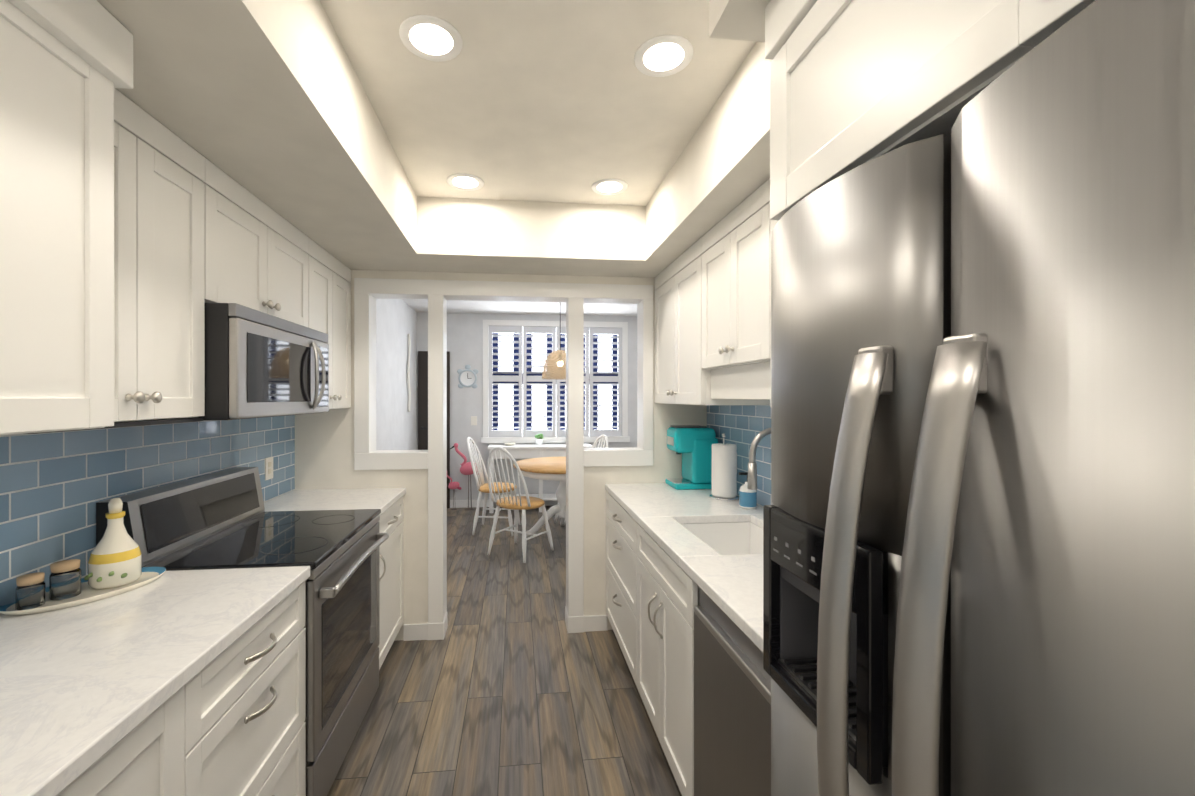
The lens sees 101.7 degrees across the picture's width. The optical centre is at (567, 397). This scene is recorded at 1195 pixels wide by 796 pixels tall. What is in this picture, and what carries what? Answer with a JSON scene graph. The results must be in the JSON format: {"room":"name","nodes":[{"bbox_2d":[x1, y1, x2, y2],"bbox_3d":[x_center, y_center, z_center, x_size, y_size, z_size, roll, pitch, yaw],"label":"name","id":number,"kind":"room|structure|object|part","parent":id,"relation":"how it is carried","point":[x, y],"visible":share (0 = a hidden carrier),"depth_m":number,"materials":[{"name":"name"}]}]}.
{"room":"kitchen","nodes":[
{"label":"kitchen","id":0,"kind":"room"},
{"bbox_2d":[0,299,416,605],"bbox_3d":[-1.601,0.095,2.411,0.108,2.700,8.070,0,0,-6],"label":"wall","id":1,"kind":"structure","parent":0,"point":[55,487],"depth_m":1.62,"materials":[{"name":"blue tile"}]},
{"bbox_2d":[0,0,151,434],"bbox_3d":[-1.124,-0.346,0.665,0.470,0.813,0.726,0,0,-6],"label":"upper cabinet","id":2,"kind":"object","parent":1,"relation":"attached to","point":[134,238],"depth_m":0.90,"materials":[{"name":"white wood"}]},
{"bbox_2d":[152,117,211,424],"bbox_3d":[-1.262,-0.346,1.231,0.315,0.813,0.545,0,0,-6],"label":"upper cabinet","id":3,"kind":"object","parent":1,"relation":"attached to","point":[181,176],"depth_m":1.41,"materials":[{"name":"white wood"}]},
{"bbox_2d":[212,163,311,328],"bbox_3d":[-1.330,-0.531,1.881,0.315,0.446,0.760,0,0,-6],"label":"upper cabinet","id":4,"kind":"object","parent":1,"relation":"attached to","point":[262,262],"depth_m":1.83,"materials":[{"name":"white wood"}]},
{"bbox_2d":[199,303,328,419],"bbox_3d":[-1.263,-0.115,1.889,0.446,0.370,0.756,0,0,-6],"label":"microwave","id":5,"kind":"object","parent":4,"relation":"attached to","point":[259,364],"visible":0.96,"depth_m":1.67,"materials":[{"name":"silver metal"}]},
{"bbox_2d":[265,457,272,480],"bbox_3d":[-1.556,0.367,2.532,0.006,0.115,0.080,0,0,-6],"label":"electrical outlet","id":6,"kind":"object","parent":1,"relation":"attached to","point":[268,468],"visible":1,"depth_m":2.52,"materials":[{"name":"white plastic"}]},
{"bbox_2d":[312,240,350,408],"bbox_3d":[-1.401,-0.348,2.552,0.315,0.813,0.584,0,0,-6],"label":"upper cabinet","id":7,"kind":"object","parent":1,"relation":"attached to","point":[331,279],"depth_m":2.60,"materials":[{"name":"white wood"}]},
{"bbox_2d":[407,334,410,411],"bbox_3d":[-1.888,-0.299,5.774,0.028,0.928,0.116,0,0,-6],"label":"wall art","id":8,"kind":"object","parent":1,"relation":"attached to","point":[408,374],"visible":1,"depth_m":5.77,"materials":[{"name":"white"}]},
{"bbox_2d":[97,0,771,277],"bbox_3d":[-0.125,-0.964,0.796,2.505,0.420,4.350,0,0,-6],"label":"ceiling","id":9,"kind":"structure","parent":0,"point":[352,134],"depth_m":1.65,"materials":[{"name":"white paint"}]},
{"bbox_2d":[399,15,462,61],"bbox_3d":[-0.400,-1.052,1.426,0.180,0.006,0.180,0,0,-6],"label":"recessed light","id":10,"kind":"object","parent":9,"relation":"in","point":[431,38],"visible":1,"depth_m":1.42,"materials":[{"name":"white plastic"}]},
{"bbox_2d":[446,173,483,190],"bbox_3d":[-0.499,-1.052,2.370,0.180,0.006,0.180,0,0,-6],"label":"recessed light","id":11,"kind":"object","parent":9,"relation":"in","point":[465,182],"visible":1,"depth_m":2.37,"materials":[{"name":"white plastic"}]},
{"bbox_2d":[592,179,627,194],"bbox_3d":[0.209,-1.052,2.425,0.180,0.006,0.180,0,0,-6],"label":"recessed light","id":12,"kind":"object","parent":9,"relation":"in","point":[609,186],"visible":1,"depth_m":2.41,"materials":[{"name":"white"}]},
{"bbox_2d":[634,35,693,76],"bbox_3d":[0.296,-1.052,1.499,0.180,0.006,0.180,0,0,-6],"label":"recessed light","id":13,"kind":"object","parent":9,"relation":"in","point":[663,55],"visible":1,"depth_m":1.49,"materials":[{"name":"white plastic"}]},
{"bbox_2d":[294,270,706,640],"bbox_3d":[0.198,0.094,3.078,3.625,2.700,0.120,0,0,-6],"label":"wall","id":14,"kind":"structure","parent":0,"point":[324,450],"depth_m":2.91,"materials":[{"name":"white paint"}]},
{"bbox_2d":[354,278,652,640],"bbox_3d":[-0.366,0.369,3.019,1.800,2.150,0.160,0,0,-6],"label":"trim","id":15,"kind":"structure","parent":14,"relation":"attached to","point":[437,295],"depth_m":2.96,"materials":[{"name":"white wood"}]},
{"bbox_2d":[327,506,681,795],"bbox_3d":[0.248,1.474,2.607,4.025,0.060,8.270,0,0,-6],"label":"floor","id":16,"kind":"structure","parent":0,"point":[509,685],"depth_m":2.31,"materials":[{"name":"brown wood"}]},
{"bbox_2d":[64,682,199,795],"bbox_3d":[-1.046,1.010,0.576,0.623,0.873,0.759,0,0,-6],"label":"base cabinet","id":17,"kind":"object","parent":16,"relation":"on","point":[159,759],"depth_m":0.92,"materials":[{"name":"white wood"}]},
{"bbox_2d":[96,467,388,795],"bbox_3d":[-1.141,0.882,1.902,0.690,1.125,0.762,0,0,-6],"label":"range","id":18,"kind":"object","parent":16,"relation":"on","point":[221,520],"visible":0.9,"depth_m":1.77,"materials":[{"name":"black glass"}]},
{"bbox_2d":[196,582,305,795],"bbox_3d":[-1.112,1.009,1.205,0.623,0.873,0.627,0,0,-6],"label":"base cabinet","id":19,"kind":"object","parent":16,"relation":"on","point":[251,701],"depth_m":1.27,"materials":[{"name":"white wood"}]},
{"bbox_2d":[0,566,309,795],"bbox_3d":[-0.981,0.554,0.028,0.638,0.035,2.996,0,0,-6],"label":"countertop","id":20,"kind":"structure","parent":19,"relation":"on","point":[77,682],"depth_m":1.00,"materials":[{"name":"white stone"}]},
{"bbox_2d":[0,567,165,615],"bbox_3d":[-1.315,0.526,1.336,0.200,0.016,0.340,0,0,29],"label":"oval tray","id":21,"kind":"object","parent":20,"relation":"on","point":[88,594],"visible":0.6,"depth_m":1.30,"materials":[{"name":"white ceramic"}]},
{"bbox_2d":[15,572,45,609],"bbox_3d":[-1.363,0.488,1.232,0.052,0.078,0.052,0,0,-6],"label":"jar","id":22,"kind":"object","parent":21,"relation":"on","point":[30,591],"visible":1,"depth_m":1.22,"materials":[{"name":"clear glass"}]},
{"bbox_2d":[49,559,80,599],"bbox_3d":[-1.339,0.482,1.295,0.060,0.090,0.060,0,0,-6],"label":"jar","id":23,"kind":"object","parent":21,"relation":"on","point":[65,579],"visible":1,"depth_m":1.28,"materials":[{"name":"clear glass"}]},
{"bbox_2d":[84,498,141,588],"bbox_3d":[-1.292,0.406,1.382,0.112,0.242,0.124,0,0,-6],"label":"oil bottle","id":24,"kind":"object","parent":21,"relation":"on","point":[115,559],"visible":1,"depth_m":1.36,"materials":[{"name":"white ceramic"}]},
{"bbox_2d":[264,488,405,669],"bbox_3d":[-1.239,0.989,2.571,0.657,0.910,0.586,0,0,-6],"label":"base cabinet","id":25,"kind":"object","parent":16,"relation":"on","point":[389,502],"visible":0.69,"depth_m":2.60,"materials":[{"name":"white wood"}]},
{"bbox_2d":[447,475,461,509],"bbox_3d":[-1.491,1.190,6.270,0.244,0.502,0.066,0,0,-6],"label":"flamingo","id":26,"kind":"object","parent":16,"relation":"on","point":[453,485],"visible":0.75,"depth_m":6.26,"materials":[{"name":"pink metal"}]},
{"bbox_2d":[450,443,478,509],"bbox_3d":[-1.306,1.010,6.259,0.419,0.864,0.114,0,0,-6],"label":"flamingo","id":27,"kind":"object","parent":16,"relation":"on","point":[466,468],"visible":0.75,"depth_m":6.23,"materials":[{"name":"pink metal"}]},
{"bbox_2d":[467,437,520,535],"bbox_3d":[-0.822,0.935,5.302,0.549,1.018,0.468,0,0,4],"label":"chair","id":28,"kind":"object","parent":16,"relation":"on","point":[483,488],"visible":0.88,"depth_m":5.26,"materials":[{"name":"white wood"}]},
{"bbox_2d":[487,447,553,562],"bbox_3d":[-0.469,0.936,4.492,0.468,1.018,0.550,0,0,32],"label":"chair","id":29,"kind":"object","parent":16,"relation":"on","point":[515,503],"visible":1,"depth_m":4.39,"materials":[{"name":"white wood"}]},
{"bbox_2d":[513,457,565,536],"bbox_3d":[-0.020,1.061,5.077,1.096,0.769,1.096,0,0,-6],"label":"dining table","id":30,"kind":"object","parent":16,"relation":"on","point":[547,468],"visible":0.44,"depth_m":4.99,"materials":[{"name":"brown wood"}]},
{"bbox_2d":[488,443,591,512],"bbox_3d":[-0.354,1.026,6.293,1.330,0.830,0.368,0,0,-6],"label":"console table","id":31,"kind":"object","parent":16,"relation":"on","point":[517,451],"visible":0.54,"depth_m":6.13,"materials":[{"name":"white wood"}]},
{"bbox_2d":[504,442,514,445],"bbox_3d":[-0.749,0.594,6.267,0.160,0.030,0.160,0,0,-6],"label":"shell dish","id":32,"kind":"object","parent":31,"relation":"on","point":[509,443],"visible":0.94,"depth_m":6.22,"materials":[{"name":"white ceramic"}]},
{"bbox_2d":[535,434,542,444],"bbox_3d":[-0.372,0.537,6.326,0.116,0.144,0.115,0,0,-6],"label":"plant pot","id":33,"kind":"object","parent":31,"relation":"on","point":[539,440],"visible":1,"depth_m":6.29,"materials":[{"name":"white ceramic"}]},
{"bbox_2d":[554,434,607,522],"bbox_3d":[0.193,0.935,5.559,0.550,1.018,0.468,0,0,-28],"label":"chair","id":34,"kind":"object","parent":16,"relation":"on","point":[593,445],"visible":0.15,"depth_m":5.66,"materials":[{"name":"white wood"}]},
{"bbox_2d":[606,491,762,722],"bbox_3d":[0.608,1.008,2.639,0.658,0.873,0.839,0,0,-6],"label":"base cabinet","id":35,"kind":"object","parent":16,"relation":"on","point":[650,612],"depth_m":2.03,"materials":[{"name":"white wood"}]},
{"bbox_2d":[605,483,762,651],"bbox_3d":[0.670,0.552,2.020,0.663,0.035,2.081,0,0,-6],"label":"countertop","id":36,"kind":"structure","parent":35,"relation":"on","point":[734,583],"depth_m":1.79,"materials":[{"name":"white stone"}]},
{"bbox_2d":[665,425,717,489],"bbox_3d":[0.748,0.351,2.935,0.262,0.364,0.220,0,0,-6],"label":"coffee maker","id":37,"kind":"object","parent":36,"relation":"on","point":[692,444],"visible":0.94,"depth_m":2.84,"materials":[{"name":"teal plastic"}]},
{"bbox_2d":[669,519,762,602],"bbox_3d":[0.682,0.657,1.944,0.394,0.199,0.564,0,0,-6],"label":"sink","id":38,"kind":"object","parent":36,"relation":"in","point":[730,536],"depth_m":2.21,"materials":[{"name":"white ceramic"}]},
{"bbox_2d":[709,433,738,500],"bbox_3d":[0.835,0.360,2.592,0.150,0.346,0.150,0,0,-6],"label":"paper towel","id":39,"kind":"object","parent":36,"relation":"on","point":[724,471],"visible":1,"depth_m":2.54,"materials":[{"name":"white paper"}]},
{"bbox_2d":[739,472,756,508],"bbox_3d":[0.876,0.448,2.366,0.085,0.171,0.079,0,0,-6],"label":"soap dispenser","id":40,"kind":"object","parent":36,"relation":"on","point":[747,498],"visible":0.79,"depth_m":2.33,"materials":[{"name":"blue ceramic"}]},
{"bbox_2d":[747,428,770,489],"bbox_3d":[0.843,0.326,1.940,0.237,0.416,0.095,0,0,-6],"label":"faucet","id":41,"kind":"object","parent":36,"relation":"on","point":[752,475],"visible":0.33,"depth_m":1.94,"materials":[{"name":"silver metal"}]},
{"bbox_2d":[694,587,770,795],"bbox_3d":[0.735,1.012,1.276,0.630,0.868,0.572,0,0,-6],"label":"dishwasher","id":42,"kind":"object","parent":16,"relation":"on","point":[732,717],"visible":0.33,"depth_m":1.28,"materials":[{"name":"grey metal"}]},
{"bbox_2d":[763,0,1194,795],"bbox_3d":[0.738,0.571,0.496,0.808,1.750,0.910,0,0,-6],"label":"refrigerator","id":43,"kind":"object","parent":16,"relation":"on","point":[979,546],"visible":1,"depth_m":0.45,"materials":[{"name":"grey metal"}]},
{"bbox_2d":[402,299,636,315],"bbox_3d":[0.014,-1.167,4.828,3.625,0.100,3.400,0,0,-6],"label":"ceiling","id":44,"kind":"structure","parent":0,"point":[513,307],"depth_m":6.00,"materials":[{"name":"white paint"}]},
{"bbox_2d":[542,302,565,379],"bbox_3d":[-0.077,-0.657,5.050,0.380,0.920,0.376,0,0,-6],"label":"pendant lamp","id":45,"kind":"object","parent":44,"relation":"hanging from","point":[560,354],"depth_m":4.95,"materials":[{"name":"beige wicker"}]},
{"bbox_3d":[-0.077,-0.347,5.050,0.380,0.300,0.376,0,0,-6],"label":"pendant lamp shade","id":46,"kind":"part","parent":45,"relation":"part of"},
{"bbox_2d":[417,312,636,499],"bbox_3d":[-0.170,0.091,6.569,3.625,2.700,0.100,0,0,-6],"label":"wall","id":47,"kind":"structure","parent":0,"point":[464,339],"depth_m":6.41,"materials":[{"name":"white paint"}]},
{"bbox_2d":[418,351,449,507],"bbox_3d":[-1.743,0.416,6.327,0.405,2.050,0.048,0,0,-6],"label":"entry door","id":48,"kind":"structure","parent":47,"relation":"in","point":[422,400],"depth_m":6.31,"materials":[{"name":"grey"}]},
{"bbox_2d":[457,365,477,387],"bbox_3d":[-1.314,-0.284,6.386,0.276,0.314,0.022,0,0,-6],"label":"wall clock","id":49,"kind":"object","parent":47,"relation":"attached to","point":[467,377],"visible":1,"depth_m":6.38,"materials":[{"name":"grey"}]},
{"bbox_2d":[471,416,476,424],"bbox_3d":[-1.235,0.301,6.403,0.080,0.120,0.005,0,0,-6],"label":"light switch","id":50,"kind":"object","parent":47,"relation":"attached to","point":[473,420],"visible":1,"depth_m":6.40,"materials":[{"name":"white plastic"}]},
{"bbox_2d":[450,499,557,507],"bbox_3d":[-0.164,1.391,6.513,3.625,0.100,0.014,0,0,-6],"label":"baseboard","id":51,"kind":"structure","parent":47,"relation":"attached to","point":[460,503],"depth_m":6.38,"materials":[{"name":"white"}]},
{"bbox_2d":[481,320,629,442],"bbox_3d":[-0.153,-0.219,6.531,1.990,1.630,0.118,0,0,-6],"label":"dining room window","id":52,"kind":"structure","parent":47,"relation":"in","point":[616,378],"depth_m":6.52,"materials":[{"name":"white wood"}]},
{"bbox_2d":[707,405,770,505],"bbox_3d":[1.728,0.096,0.942,1.228,2.700,4.450,0,0,-6],"label":"wall","id":53,"kind":"structure","parent":0,"point":[741,427],"depth_m":2.56,"materials":[{"name":"blue tile"}]},
{"bbox_2d":[655,237,754,404],"bbox_3d":[0.758,-0.360,2.651,0.340,0.788,0.838,0,0,-6],"label":"upper cabinet","id":54,"kind":"object","parent":53,"relation":"attached to","point":[680,376],"depth_m":2.50,"materials":[{"name":"white wood"}]},
{"bbox_2d":[703,181,766,373],"bbox_3d":[0.828,-0.443,1.987,0.340,0.620,0.618,0,0,-6],"label":"upper cabinet","id":55,"kind":"object","parent":53,"relation":"attached to","point":[713,316],"depth_m":1.91,"materials":[{"name":"white wood"}]},
{"bbox_2d":[755,178,778,406],"bbox_3d":[0.880,-0.359,1.496,0.340,0.788,0.490,0,0,-6],"label":"upper cabinet","id":56,"kind":"object","parent":53,"relation":"attached to","point":[762,373],"depth_m":1.68,"materials":[{"name":"white wood"}]},
{"bbox_2d":[765,0,1094,219],"bbox_3d":[0.789,0.347,0.448,0.757,2.198,1.064,0,0,-6],"label":"upper cabinet","id":57,"kind":"object","parent":53,"relation":"attached to","point":[854,84],"visible":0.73,"depth_m":0.68,"materials":[{"name":"white wood"}]},
{"label":"outside","id":58,"kind":"structure","parent":0,"visible":0},
{"bbox_2d":[498,327,617,435],"bbox_3d":[-0.164,-0.219,6.640,2.100,1.780,0.010,0,0,-6],"label":"sky","id":59,"kind":"structure","parent":58,"point":[545,386],"depth_m":6.61,"materials":[{"name":"white"}]}
]}

